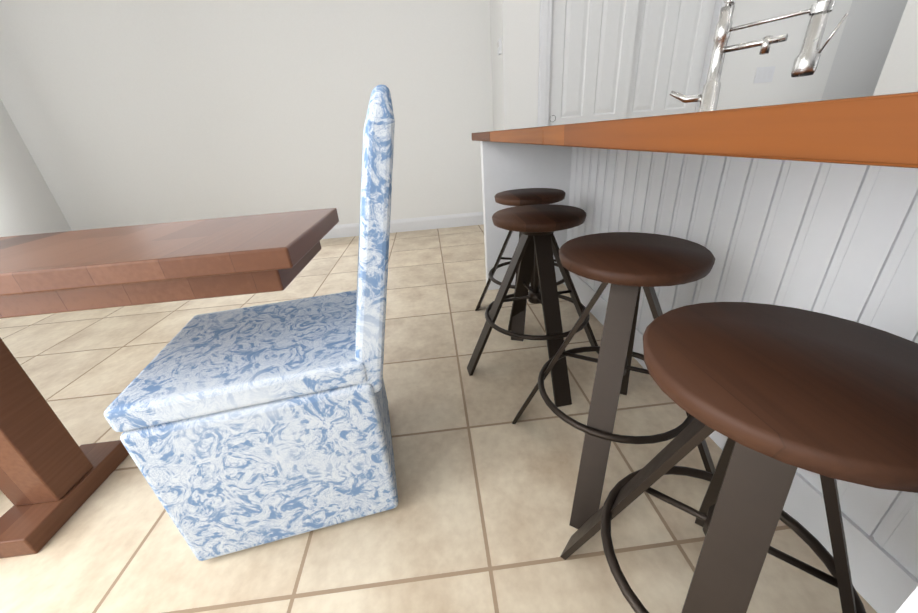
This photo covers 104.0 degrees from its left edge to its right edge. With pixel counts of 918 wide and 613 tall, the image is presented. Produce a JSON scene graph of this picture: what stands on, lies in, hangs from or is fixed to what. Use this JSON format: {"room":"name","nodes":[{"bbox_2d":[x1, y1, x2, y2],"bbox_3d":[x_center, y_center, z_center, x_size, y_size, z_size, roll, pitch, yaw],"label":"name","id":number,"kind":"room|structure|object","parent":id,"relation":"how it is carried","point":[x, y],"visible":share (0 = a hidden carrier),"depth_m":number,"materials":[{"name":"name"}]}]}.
{"room":"kitchen","nodes":[
{"label":"kitchen","id":0,"kind":"room"},
{"bbox_2d":[0,99,71,236],"bbox_3d":[-3.833,-0.788,0.576,0.120,3.290,5.750,-6,26,-3],"label":"wall","id":1,"kind":"structure","parent":0,"point":[28,204],"depth_m":3.22,"materials":[{"name":"paint"}]},
{"bbox_2d":[0,0,501,230],"bbox_3d":[-1.790,-2.129,3.037,4.460,3.290,0.540,-6,26,-3],"label":"wall","id":2,"kind":"structure","parent":0,"point":[130,112],"depth_m":3.30,"materials":[{"name":"paint"}]},
{"bbox_2d":[322,212,483,238],"bbox_3d":[-1.750,-0.764,3.842,4.340,0.135,0.016,-6,26,-3],"label":"baseboard","id":3,"kind":"structure","parent":2,"relation":"attached to","point":[416,224],"depth_m":3.89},
{"bbox_2d":[0,224,876,612],"bbox_3d":[1.015,0.231,1.535,10.000,0.060,6.510,-6,26,-3],"label":"floor","id":4,"kind":"structure","parent":0,"point":[476,520],"depth_m":1.01,"materials":[{"name":"tile"}]},
{"bbox_2d":[0,208,338,557],"bbox_3d":[-1.004,0.224,0.938,1.430,0.755,0.400,-6,26,-3],"label":"dining table","id":5,"kind":"object","parent":4,"relation":"on","point":[54,476],"visible":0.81,"depth_m":0.78,"materials":[{"name":"brown wood"}]},
{"bbox_2d":[104,84,397,560],"bbox_3d":[-0.430,0.044,0.920,0.628,0.988,0.450,-10,26,-11],"label":"chair","id":6,"kind":"object","parent":4,"relation":"on","point":[246,427],"visible":1,"depth_m":0.79,"materials":[{"name":"blue fabric"}]},
{"bbox_2d":[475,188,569,340],"bbox_3d":[0.356,-0.251,1.837,0.462,0.640,0.462,-15,27,-21],"label":"stool","id":7,"kind":"object","parent":4,"relation":"on","point":[525,196],"visible":0.54,"depth_m":1.72,"materials":[{"name":"brown wood"}]},
{"bbox_2d":[467,204,598,406],"bbox_3d":[0.307,-0.050,1.427,0.462,0.640,0.462,13,31,33],"label":"stool","id":8,"kind":"object","parent":4,"relation":"on","point":[537,226],"visible":0.9,"depth_m":1.30,"materials":[{"name":"brown wood"}]},
{"bbox_2d":[512,232,714,528],"bbox_3d":[0.430,0.152,0.985,0.462,0.640,0.462,-10,26,-12],"label":"stool","id":9,"kind":"object","parent":4,"relation":"on","point":[627,266],"visible":0.9,"depth_m":0.86,"materials":[{"name":"brown wood"}]},
{"bbox_2d":[475,140,917,612],"bbox_3d":[0.836,-0.133,1.241,1.192,0.874,2.174,-6,26,-3],"label":"kitchen island","id":10,"kind":"object","parent":4,"relation":"on","point":[811,206],"depth_m":0.84,"materials":[{"name":"wood"}]},
{"bbox_2d":[471,92,917,175],"bbox_3d":[0.807,-0.554,1.061,1.265,0.040,2.400,-6,26,-3],"label":"island countertop","id":11,"kind":"structure","parent":10,"relation":"on","point":[879,133],"depth_m":0.31,"materials":[{"name":"brown wood"}]},
{"bbox_2d":[670,0,847,107],"bbox_3d":[0.848,-0.805,1.042,0.222,0.420,0.349,-6,26,-3],"label":"faucet","id":12,"kind":"object","parent":11,"relation":"on","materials":[{"name":"silver metal"}]},
{"bbox_2d":[560,302,917,612],"bbox_3d":[0.431,0.349,0.573,0.405,0.640,0.405,-6,26,-3],"label":"stool","id":13,"kind":"object","parent":4,"relation":"on","point":[777,395],"visible":1,"depth_m":0.45,"materials":[{"name":"brown wood"}]},
{"bbox_2d":[499,0,907,129],"bbox_3d":[2.857,-2.363,3.036,5.060,3.050,0.150,-6,26,-3],"label":"wall","id":14,"kind":"structure","parent":0,"point":[854,54],"depth_m":3.03,"materials":[{"name":"paint"}]},
{"bbox_2d":[497,39,501,54],"bbox_3d":[0.329,-2.113,2.921,0.023,0.100,0.070,-6,26,-3],"label":"light switch","id":15,"kind":"object","parent":14,"relation":"attached to","point":[499,45],"visible":1,"depth_m":2.90,"materials":[{"name":"paint"}]},
{"bbox_2d":[549,0,715,125],"bbox_3d":[1.434,-1.932,3.077,1.362,2.418,0.084,-6,26,-3],"label":"closet doors","id":16,"kind":"structure","parent":14,"relation":"in","point":[617,59],"depth_m":2.99,"materials":[{"name":"white wood"}]},
{"bbox_2d":[537,0,734,126],"bbox_3d":[1.431,-1.981,3.044,1.570,2.563,0.146,-6,26,-3],"label":"trim","id":17,"kind":"structure","parent":14,"relation":"attached to","point":[545,29],"depth_m":2.93,"materials":[{"name":"white wood"}]},
{"bbox_2d":[753,66,775,82],"bbox_3d":[2.639,-2.002,3.096,0.164,0.116,0.007,-6,26,-3],"label":"light switch","id":18,"kind":"object","parent":14,"relation":"attached to","point":[764,74],"visible":1,"depth_m":3.09,"materials":[{"name":"white plastic"}]},
{"bbox_2d":[873,0,917,95],"bbox_3d":[4.003,-1.928,1.939,2.980,3.050,0.220,-6,26,-3],"label":"wall","id":19,"kind":"structure","parent":0,"point":[899,73],"depth_m":2.05,"materials":[{"name":"paint"}]}
]}

